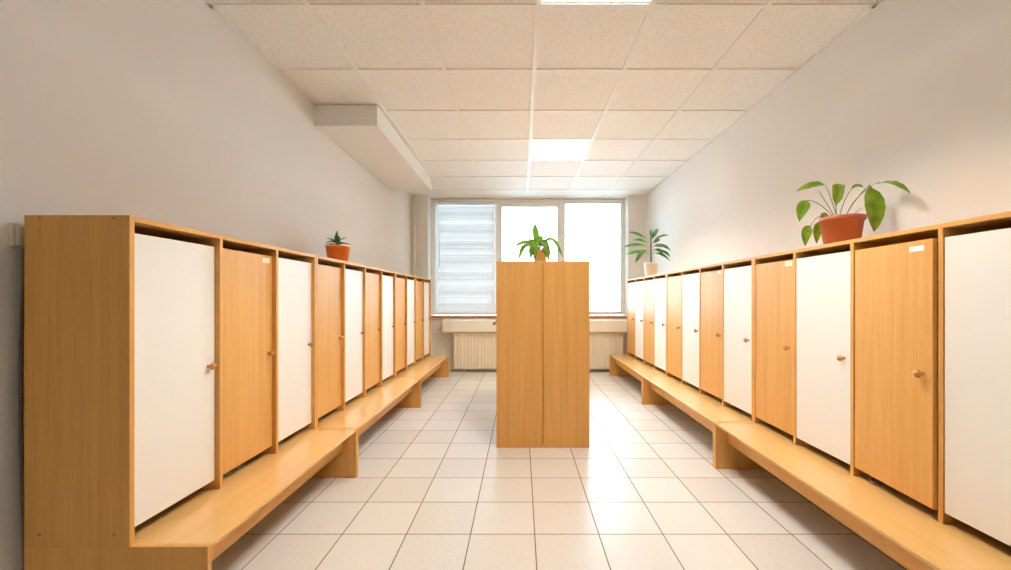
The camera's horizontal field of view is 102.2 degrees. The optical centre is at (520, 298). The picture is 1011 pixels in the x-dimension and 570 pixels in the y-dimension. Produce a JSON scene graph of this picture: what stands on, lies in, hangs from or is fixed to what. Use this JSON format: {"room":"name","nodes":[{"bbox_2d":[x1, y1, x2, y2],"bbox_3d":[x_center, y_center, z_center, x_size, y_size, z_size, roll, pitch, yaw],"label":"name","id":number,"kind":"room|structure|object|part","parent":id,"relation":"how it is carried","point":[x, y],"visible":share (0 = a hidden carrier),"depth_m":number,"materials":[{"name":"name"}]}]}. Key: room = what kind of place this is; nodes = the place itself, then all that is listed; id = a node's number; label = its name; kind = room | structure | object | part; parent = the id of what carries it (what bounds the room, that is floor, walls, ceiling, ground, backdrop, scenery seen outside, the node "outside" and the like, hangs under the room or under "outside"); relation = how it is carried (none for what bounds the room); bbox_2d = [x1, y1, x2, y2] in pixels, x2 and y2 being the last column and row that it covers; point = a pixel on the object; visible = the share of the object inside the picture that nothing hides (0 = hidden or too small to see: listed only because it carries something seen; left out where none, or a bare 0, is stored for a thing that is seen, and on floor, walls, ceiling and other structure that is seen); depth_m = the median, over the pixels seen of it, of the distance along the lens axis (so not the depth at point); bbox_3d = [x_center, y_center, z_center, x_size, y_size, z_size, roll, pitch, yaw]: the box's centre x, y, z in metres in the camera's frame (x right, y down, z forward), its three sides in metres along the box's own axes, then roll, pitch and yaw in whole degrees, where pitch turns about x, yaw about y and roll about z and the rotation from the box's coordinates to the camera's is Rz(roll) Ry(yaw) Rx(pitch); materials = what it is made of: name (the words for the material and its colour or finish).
{"room":"locker room","nodes":[
{"label":"locker room","id":0,"kind":"room"},
{"bbox_2d":[0,0,411,569],"bbox_3d":[-1.720,-0.330,0.950,0.150,2.840,11.200,0,0,0],"label":"wall","id":1,"kind":"structure","parent":0,"point":[162,111],"depth_m":1.84,"materials":[{"name":"white paint"}]},
{"bbox_2d":[8,222,23,247],"bbox_3d":[-1.633,-0.205,1.348,0.024,0.080,0.084,0,0,0],"label":"wall socket","id":2,"kind":"object","parent":1,"relation":"attached to","point":[15,230],"visible":0.45,"depth_m":1.32,"materials":[{"name":"white plastic"}]},
{"bbox_2d":[18,248,23,569],"bbox_3d":[-1.633,0.460,1.337,0.013,1.252,0.022,0,0,0],"label":"cable","id":3,"kind":"object","parent":2,"relation":"hanging from","point":[21,326],"visible":0.7,"depth_m":1.33,"materials":[{"name":"grey plastic"}]},
{"bbox_2d":[314,105,430,190],"bbox_3d":[-1.394,-1.458,4.226,0.501,0.168,1.967,0,0,0],"label":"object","id":4,"kind":"structure","parent":1,"relation":"attached to","point":[364,132],"depth_m":3.63,"materials":[{"name":"white paint"}]},
{"bbox_2d":[412,195,645,370],"bbox_3d":[0.115,-0.280,6.340,3.520,2.740,0.420,0,0,0],"label":"wall","id":5,"kind":"structure","parent":0,"point":[635,205],"depth_m":6.13,"materials":[{"name":"white paint"}]},
{"bbox_2d":[413,195,415,275],"bbox_3d":[-1.585,-0.224,6.089,0.043,2.627,0.081,0,0,0],"label":"pipe","id":6,"kind":"object","parent":5,"relation":"attached to","point":[414,196],"visible":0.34,"depth_m":6.06,"materials":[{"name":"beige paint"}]},
{"bbox_2d":[431,199,626,317],"bbox_3d":[0.105,-0.708,6.305,3.005,1.985,0.450,0,0,0],"label":"window","id":7,"kind":"structure","parent":5,"relation":"in","point":[498,203],"depth_m":6.33,"materials":[{"name":"white plastic"}]},
{"bbox_3d":[-0.862,-0.637,6.367,0.917,1.711,0.050,0,0,0],"label":"sash","id":8,"kind":"part","parent":7,"relation":"part of","materials":[{"name":"white plastic"}]},
{"bbox_2d":[438,199,493,311],"bbox_3d":[-0.849,-0.658,6.293,0.873,1.745,0.049,0,0,0],"label":"blind","id":9,"kind":"object","parent":7,"relation":"attached to","point":[465,226],"visible":1,"depth_m":6.30,"materials":[{"name":"white fabric"}]},
{"bbox_3d":[-0.849,-1.512,6.298,0.873,0.035,0.040,0,0,0],"label":"head rail","id":10,"kind":"part","parent":9,"relation":"part of","materials":[{"name":"white plastic"}]},
{"bbox_3d":[0.105,0.273,6.205,3.003,0.025,0.250,0,0,0],"label":"sill","id":11,"kind":"part","parent":7,"relation":"part of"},
{"bbox_3d":[0.137,-0.637,6.367,0.897,1.711,0.050,0,0,0],"label":"sash","id":12,"kind":"part","parent":7,"relation":"part of","materials":[{"name":"white plastic"}]},
{"bbox_3d":[1.120,-0.637,6.367,0.900,1.711,0.050,0,0,0],"label":"sash","id":13,"kind":"part","parent":7,"relation":"part of","materials":[{"name":"white glass"}]},
{"bbox_2d":[443,318,626,331],"bbox_3d":[0.229,0.394,6.042,2.743,0.192,0.173,0,0,0],"label":"shelf","id":14,"kind":"object","parent":5,"relation":"attached to","point":[449,324],"visible":0.35,"depth_m":5.95,"materials":[{"name":"beige paint"}]},
{"bbox_2d":[450,332,623,371],"bbox_3d":[0.233,0.797,6.073,2.569,0.585,0.110,0,0,0],"label":"radiator","id":15,"kind":"object","parent":5,"relation":"attached to","point":[472,350],"visible":0.54,"depth_m":6.02,"materials":[{"name":"beige metal"}]},
{"bbox_3d":[0.262,0.772,6.095,2.510,0.535,0.020,0,0,0],"label":"panel","id":16,"kind":"part","parent":15,"relation":"part of","materials":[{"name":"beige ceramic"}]},
{"bbox_2d":[204,0,882,198],"bbox_3d":[0.115,-1.562,0.960,3.520,0.037,10.920,0,0,0],"label":"ceiling","id":17,"kind":"structure","parent":0,"point":[468,86],"depth_m":2.76,"materials":[{"name":"tile"}]},
{"bbox_2d":[530,140,590,159],"bbox_3d":[0.394,-1.595,4.278,0.581,0.090,0.581,0,0,0],"label":"ceiling lamp","id":18,"kind":"object","parent":17,"relation":"attached to","point":[540,149],"visible":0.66,"depth_m":4.28,"materials":[{"name":"white plastic"}]},
{"bbox_2d":[541,0,651,3],"bbox_3d":[0.394,-1.595,1.854,0.581,0.090,0.581,0,0,0],"label":"ceiling lamp","id":19,"kind":"object","parent":17,"relation":"attached to","point":[542,1],"visible":1,"depth_m":2.14,"materials":[{"name":"white plastic"}]},
{"bbox_2d":[212,371,907,569],"bbox_3d":[0.115,1.140,0.950,3.820,0.100,11.200,0,0,0],"label":"floor","id":20,"kind":"structure","parent":0,"point":[432,489],"depth_m":2.14,"materials":[{"name":"beige tile"}]},
{"bbox_2d":[24,428,356,569],"bbox_3d":[-1.297,0.943,1.903,0.588,0.295,1.193,0,0,0],"label":"bench","id":21,"kind":"object","parent":20,"relation":"on","point":[192,532],"visible":0.8,"depth_m":1.52,"materials":[{"name":"brown wood"}]},
{"bbox_3d":[-1.297,0.943,1.315,0.588,0.295,0.018,0,0,0],"label":"panel","id":22,"kind":"part","parent":21,"relation":"part of","materials":[{"name":"brown wood"}]},
{"bbox_2d":[24,215,315,546],"bbox_3d":[-1.417,0.264,1.902,0.349,1.062,1.195,0,0,0],"label":"locker","id":23,"kind":"object","parent":21,"relation":"on","point":[161,359],"visible":1,"depth_m":1.38,"materials":[{"name":"brown wood"}]},
{"bbox_3d":[-1.422,0.264,1.315,0.338,1.062,0.018,0,0,0],"label":"panel","id":24,"kind":"part","parent":23,"relation":"part of","materials":[{"name":"brown wood"}]},
{"bbox_3d":[-1.282,0.270,1.511,0.018,0.969,0.369,0,0,0],"label":"door","id":25,"kind":"part","parent":23,"relation":"part of","materials":[{"name":"white laminate"}]},
{"bbox_3d":[-1.258,0.275,1.659,0.031,0.029,0.029,0,0,0],"label":"knob","id":26,"kind":"part","parent":23,"relation":"part of","materials":[{"name":"brown wood"}]},
{"bbox_3d":[-1.423,-0.258,1.903,0.337,0.017,1.157,0,0,0],"label":"panel","id":27,"kind":"part","parent":23,"relation":"part of","materials":[{"name":"brown wood"}]},
{"bbox_3d":[-1.282,0.270,1.903,0.018,0.969,0.369,0,0,0],"label":"door","id":28,"kind":"part","parent":23,"relation":"part of","materials":[{"name":"brown wood"}]},
{"bbox_3d":[-1.282,0.270,2.294,0.018,0.969,0.369,0,0,0],"label":"door","id":29,"kind":"part","parent":23,"relation":"part of","materials":[{"name":"white laminate"}]},
{"bbox_3d":[-1.422,0.264,2.490,0.338,1.062,0.018,0,0,0],"label":"panel","id":30,"kind":"part","parent":23,"relation":"part of","materials":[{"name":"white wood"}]},
{"bbox_2d":[223,470,231,476],"bbox_3d":[-1.385,0.771,1.832,0.162,0.047,0.071,0,0,-5],"label":"slipper","id":31,"kind":"object","parent":21,"relation":"on","point":[229,473],"visible":0.14,"depth_m":1.82,"materials":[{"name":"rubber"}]},
{"bbox_2d":[232,463,243,470],"bbox_3d":[-1.380,0.771,1.912,0.162,0.047,0.071,0,0,3],"label":"slipper","id":32,"kind":"object","parent":21,"relation":"on","point":[241,466],"visible":0.16,"depth_m":1.89,"materials":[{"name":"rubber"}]},
{"bbox_3d":[-1.297,0.943,2.490,0.588,0.295,0.018,0,0,0],"label":"panel","id":33,"kind":"part","parent":21,"relation":"part of","materials":[{"name":"brown wood"}]},
{"bbox_2d":[317,378,420,475],"bbox_3d":[-1.297,0.943,3.294,0.588,0.295,1.585,0,0,0],"label":"bench","id":34,"kind":"object","parent":20,"relation":"on","point":[361,413],"visible":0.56,"depth_m":3.15,"materials":[{"name":"brown wood"}]},
{"bbox_3d":[-1.297,0.943,2.510,0.588,0.295,0.018,0,0,0],"label":"panel","id":35,"kind":"part","parent":34,"relation":"part of","materials":[{"name":"brown wood"}]},
{"bbox_2d":[316,255,395,427],"bbox_3d":[-1.417,0.264,3.294,0.349,1.062,1.585,0,0,0],"label":"locker","id":36,"kind":"object","parent":34,"relation":"on","point":[356,303],"visible":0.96,"depth_m":3.05,"materials":[{"name":"brown wood"}]},
{"bbox_3d":[-1.422,0.264,2.510,0.338,1.062,0.018,0,0,0],"label":"panel","id":37,"kind":"part","parent":36,"relation":"part of","materials":[{"name":"brown wood"}]},
{"bbox_3d":[-1.282,0.270,2.706,0.018,0.969,0.369,0,0,0],"label":"door","id":38,"kind":"part","parent":36,"relation":"part of","materials":[{"name":"brown wood"}]},
{"bbox_2d":[325,230,350,261],"bbox_3d":[-1.460,-0.404,3.233,0.224,0.273,0.186,0,0,-16],"label":"potted plant","id":39,"kind":"object","parent":36,"relation":"on","point":[337,251],"visible":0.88,"depth_m":3.18,"materials":[{"name":"green plant"}]},
{"bbox_3d":[-1.452,-0.341,3.235,0.186,0.145,0.186,0,0,0],"label":"pot","id":40,"kind":"part","parent":39,"relation":"part of","materials":[{"name":"orange ceramic"}]},
{"bbox_3d":[-1.282,0.270,3.098,0.018,0.969,0.369,0,0,0],"label":"door","id":41,"kind":"part","parent":36,"relation":"part of","materials":[{"name":"white laminate"}]},
{"bbox_3d":[-1.423,-0.258,3.294,0.337,0.017,1.549,0,0,0],"label":"panel","id":42,"kind":"part","parent":36,"relation":"part of","materials":[{"name":"brown wood"}]},
{"bbox_3d":[-1.282,0.270,3.490,0.018,0.969,0.369,0,0,0],"label":"door","id":43,"kind":"part","parent":36,"relation":"part of","materials":[{"name":"brown wood"}]},
{"bbox_3d":[-1.282,0.270,3.881,0.018,0.969,0.369,0,0,0],"label":"door","id":44,"kind":"part","parent":36,"relation":"part of","materials":[{"name":"white laminate"}]},
{"bbox_3d":[-1.422,0.264,4.077,0.338,1.062,0.018,0,0,0],"label":"panel","id":45,"kind":"part","parent":36,"relation":"part of","materials":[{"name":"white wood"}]},
{"bbox_3d":[-1.297,0.943,4.077,0.588,0.295,0.018,0,0,0],"label":"panel","id":46,"kind":"part","parent":34,"relation":"part of","materials":[{"name":"brown wood"}]},
{"bbox_2d":[396,356,448,382],"bbox_3d":[-1.297,0.943,4.881,0.588,0.295,1.585,0,0,0],"label":"bench","id":47,"kind":"object","parent":20,"relation":"on","point":[431,366],"visible":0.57,"depth_m":4.92,"materials":[{"name":"brown wood"}]},
{"bbox_2d":[396,272,430,371],"bbox_3d":[-1.417,0.264,4.881,0.349,1.063,1.585,0,0,0],"label":"locker","id":48,"kind":"object","parent":47,"relation":"on","point":[413,293],"visible":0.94,"depth_m":4.79,"materials":[{"name":"brown wood"}]},
{"bbox_3d":[-1.282,0.269,4.293,0.018,0.970,0.369,0,0,0],"label":"door","id":49,"kind":"part","parent":48,"relation":"part of","materials":[{"name":"brown wood"}]},
{"bbox_3d":[-1.282,0.269,4.685,0.018,0.970,0.369,0,0,0],"label":"door","id":50,"kind":"part","parent":48,"relation":"part of","materials":[{"name":"white laminate"}]},
{"bbox_3d":[-1.423,-0.259,4.881,0.337,0.017,1.549,0,0,0],"label":"panel","id":51,"kind":"part","parent":48,"relation":"part of","materials":[{"name":"brown wood"}]},
{"bbox_3d":[-1.282,0.269,5.077,0.018,0.970,0.369,0,0,0],"label":"door","id":52,"kind":"part","parent":48,"relation":"part of","materials":[{"name":"brown wood"}]},
{"bbox_3d":[-1.282,0.269,5.468,0.018,0.970,0.369,0,0,0],"label":"door","id":53,"kind":"part","parent":48,"relation":"part of","materials":[{"name":"white laminate"}]},
{"bbox_3d":[-1.422,0.264,5.664,0.338,1.063,0.018,0,0,0],"label":"panel","id":54,"kind":"part","parent":48,"relation":"part of","materials":[{"name":"brown wood"}]},
{"bbox_3d":[-1.297,0.943,5.664,0.588,0.295,0.018,0,0,0],"label":"panel","id":55,"kind":"part","parent":47,"relation":"part of","materials":[{"name":"brown wood"}]},
{"bbox_2d":[493,261,542,447],"bbox_3d":[-0.026,0.409,3.770,0.369,1.362,1.587,0,0,0],"label":"locker","id":56,"kind":"object","parent":20,"relation":"on","point":[519,284],"visible":1,"depth_m":2.98,"materials":[{"name":"brown wood"}]},
{"bbox_2d":[514,223,562,260],"bbox_3d":[0.138,-0.434,3.210,0.310,0.321,0.235,0,0,31],"label":"potted plant","id":57,"kind":"object","parent":56,"relation":"on","point":[535,244],"visible":0.91,"depth_m":3.20,"materials":[{"name":"green plant"}]},
{"bbox_3d":[0.152,-0.329,3.230,0.122,0.111,0.122,0,0,0],"label":"pot","id":58,"kind":"part","parent":57,"relation":"part of","materials":[{"name":"ceramic"}]},
{"bbox_2d":[543,261,589,447],"bbox_3d":[0.347,0.409,3.770,0.369,1.362,1.587,0,0,0],"label":"locker","id":59,"kind":"object","parent":20,"relation":"on","point":[566,284],"visible":0.95,"depth_m":2.98,"materials":[{"name":"brown wood"}]},
{"bbox_2d":[610,354,665,381],"bbox_3d":[1.548,0.943,5.003,0.588,0.295,1.585,0,0,0],"label":"bench","id":60,"kind":"object","parent":20,"relation":"on","point":[620,364],"visible":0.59,"depth_m":5.07,"materials":[{"name":"brown wood"}]},
{"bbox_3d":[1.552,0.943,5.787,0.588,0.295,0.018,0,0,0],"label":"panel","id":61,"kind":"part","parent":60,"relation":"part of","materials":[{"name":"brown wood"}]},
{"bbox_2d":[627,273,665,370],"bbox_3d":[1.659,0.264,5.003,0.366,1.062,1.585,0,0,0],"label":"locker","id":62,"kind":"object","parent":60,"relation":"on","point":[646,296],"visible":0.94,"depth_m":4.86,"materials":[{"name":"brown wood"}]},
{"bbox_3d":[1.677,0.264,5.786,0.338,1.062,0.018,0,0,0],"label":"panel","id":63,"kind":"part","parent":62,"relation":"part of","materials":[{"name":"brown wood"}]},
{"bbox_3d":[1.519,0.270,5.591,0.018,0.969,0.369,0,0,0],"label":"door","id":64,"kind":"part","parent":62,"relation":"part of","materials":[{"name":"brown wood"}]},
{"bbox_3d":[1.517,0.270,5.199,0.018,0.969,0.369,0,0,0],"label":"door","id":65,"kind":"part","parent":62,"relation":"part of","materials":[{"name":"white laminate"}]},
{"bbox_3d":[1.673,-0.258,5.003,0.337,0.017,1.549,0,0,0],"label":"panel","id":66,"kind":"part","parent":62,"relation":"part of","materials":[{"name":"brown wood"}]},
{"bbox_2d":[625,228,670,276],"bbox_3d":[1.550,-0.572,5.054,0.522,0.607,0.269,0,0,0],"label":"potted plant","id":67,"kind":"object","parent":62,"relation":"on","point":[650,268],"visible":0.94,"depth_m":5.06,"materials":[{"name":"green plant"}]},
{"bbox_3d":[1.624,-0.614,5.100,0.023,0.399,0.024,0,0,0],"label":"stem","id":68,"kind":"part","parent":67,"relation":"part of","materials":[{"name":"green plant"}]},
{"bbox_3d":[1.625,-0.356,5.100,0.178,0.177,0.178,0,0,0],"label":"pot","id":69,"kind":"part","parent":67,"relation":"part of","materials":[{"name":"beige ceramic"}]},
{"bbox_3d":[1.515,0.270,4.808,0.018,0.969,0.369,0,0,0],"label":"door","id":70,"kind":"part","parent":62,"relation":"part of","materials":[{"name":"brown wood"}]},
{"bbox_3d":[1.513,0.270,4.416,0.018,0.969,0.369,0,0,0],"label":"door","id":71,"kind":"part","parent":62,"relation":"part of","materials":[{"name":"white laminate"}]},
{"bbox_2d":[642,376,751,466],"bbox_3d":[1.540,0.943,3.416,0.588,0.295,1.585,0,0,0],"label":"bench","id":72,"kind":"object","parent":20,"relation":"on","point":[707,409],"visible":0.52,"depth_m":3.29,"materials":[{"name":"brown wood"}]},
{"bbox_3d":[1.544,0.943,4.200,0.588,0.295,0.018,0,0,0],"label":"panel","id":73,"kind":"part","parent":72,"relation":"part of","materials":[{"name":"brown wood"}]},
{"bbox_2d":[666,257,752,421],"bbox_3d":[1.651,0.264,3.416,0.366,1.062,1.585,0,0,0],"label":"locker","id":74,"kind":"object","parent":72,"relation":"on","point":[709,308],"visible":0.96,"depth_m":3.16,"materials":[{"name":"brown wood"}]},
{"bbox_3d":[1.669,0.264,4.199,0.338,1.062,0.018,0,0,0],"label":"panel","id":75,"kind":"part","parent":74,"relation":"part of","materials":[{"name":"brown wood"}]},
{"bbox_3d":[1.511,0.270,4.004,0.018,0.969,0.369,0,0,0],"label":"door","id":76,"kind":"part","parent":74,"relation":"part of","materials":[{"name":"brown wood"}]},
{"bbox_3d":[1.509,0.270,3.612,0.018,0.969,0.369,0,0,0],"label":"door","id":77,"kind":"part","parent":74,"relation":"part of","materials":[{"name":"white laminate"}]},
{"bbox_3d":[1.665,-0.258,3.416,0.337,0.017,1.549,0,0,0],"label":"panel","id":78,"kind":"part","parent":74,"relation":"part of","materials":[{"name":"brown wood"}]},
{"bbox_3d":[1.507,0.270,3.221,0.018,0.969,0.369,0,0,0],"label":"door","id":79,"kind":"part","parent":74,"relation":"part of","materials":[{"name":"brown wood"}]},
{"bbox_3d":[1.505,0.270,2.829,0.018,0.969,0.369,0,0,0],"label":"door","id":80,"kind":"part","parent":74,"relation":"part of","materials":[{"name":"white laminate"}]},
{"bbox_3d":[1.661,0.264,2.632,0.338,1.062,0.018,0,0,0],"label":"panel","id":81,"kind":"part","parent":74,"relation":"part of","materials":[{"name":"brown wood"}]},
{"bbox_3d":[1.536,0.943,2.633,0.588,0.295,0.018,0,0,0],"label":"panel","id":82,"kind":"part","parent":72,"relation":"part of","materials":[{"name":"brown wood"}]},
{"bbox_2d":[714,422,1010,569],"bbox_3d":[1.532,0.943,1.829,0.588,0.295,1.585,0,0,0],"label":"bench","id":83,"kind":"object","parent":20,"relation":"on","point":[908,531],"visible":0.7,"depth_m":1.62,"materials":[{"name":"brown wood"}]},
{"bbox_3d":[1.536,0.943,2.613,0.588,0.295,0.018,0,0,0],"label":"panel","id":84,"kind":"part","parent":83,"relation":"part of","materials":[{"name":"brown wood"}]},
{"bbox_2d":[869,476,888,485],"bbox_3d":[1.585,0.771,1.765,0.162,0.047,0.071,0,0,-11],"label":"slipper","id":85,"kind":"object","parent":83,"relation":"on","point":[873,480],"visible":0.3,"depth_m":1.74,"materials":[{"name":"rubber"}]},
{"bbox_2d":[753,211,1010,545],"bbox_3d":[1.635,0.264,1.834,0.382,1.062,1.574,0,0,0],"label":"locker","id":86,"kind":"object","parent":83,"relation":"on","point":[888,355],"visible":1,"depth_m":1.58,"materials":[{"name":"brown wood"}]},
{"bbox_3d":[1.661,0.264,2.612,0.338,1.062,0.018,0,0,0],"label":"panel","id":87,"kind":"part","parent":86,"relation":"part of","materials":[{"name":"brown wood"}]},
{"bbox_3d":[1.503,0.270,2.418,0.018,0.969,0.366,0,0,0],"label":"door","id":88,"kind":"part","parent":86,"relation":"part of","materials":[{"name":"brown wood"}]},
{"bbox_3d":[1.501,0.270,2.029,0.018,0.969,0.366,0,0,0],"label":"door","id":89,"kind":"part","parent":86,"relation":"part of","materials":[{"name":"white laminate"}]},
{"bbox_3d":[1.476,0.275,1.883,0.031,0.029,0.029,0,0,0],"label":"knob","id":90,"kind":"part","parent":86,"relation":"part of","materials":[{"name":"brown wood"}]},
{"bbox_2d":[796,180,910,245],"bbox_3d":[1.697,-0.451,2.104,0.457,0.365,0.222,0,0,45],"label":"potted plant","id":91,"kind":"object","parent":86,"relation":"on","point":[833,228],"visible":0.95,"depth_m":2.08,"materials":[{"name":"green plant"}]},
{"bbox_3d":[1.678,-0.346,2.135,0.204,0.157,0.204,0,0,0],"label":"pot","id":92,"kind":"part","parent":91,"relation":"part of","materials":[{"name":"ceramic"}]},
{"bbox_3d":[1.658,-0.258,1.834,0.337,0.017,1.538,0,0,0],"label":"panel","id":93,"kind":"part","parent":86,"relation":"part of","materials":[{"name":"brown wood"}]},
{"bbox_3d":[1.490,0.270,1.640,0.018,0.969,0.366,0,0,3],"label":"door","id":94,"kind":"part","parent":86,"relation":"part of","materials":[{"name":"brown wood"}]},
{"bbox_3d":[1.457,0.275,1.495,0.031,0.029,0.029,0,0,3],"label":"knob","id":95,"kind":"part","parent":86,"relation":"part of","materials":[{"name":"brown wood"}]},
{"bbox_3d":[1.497,0.270,1.252,0.018,0.969,0.366,0,0,0],"label":"door","id":96,"kind":"part","parent":86,"relation":"part of","materials":[{"name":"white laminate"}]},
{"bbox_2d":[646,0,1010,273],"bbox_3d":[1.950,-0.330,0.950,0.150,2.840,11.200,0,0,0],"label":"wall","id":97,"kind":"structure","parent":0,"point":[916,94],"depth_m":2.19,"materials":[{"name":"white paint"}]}
]}

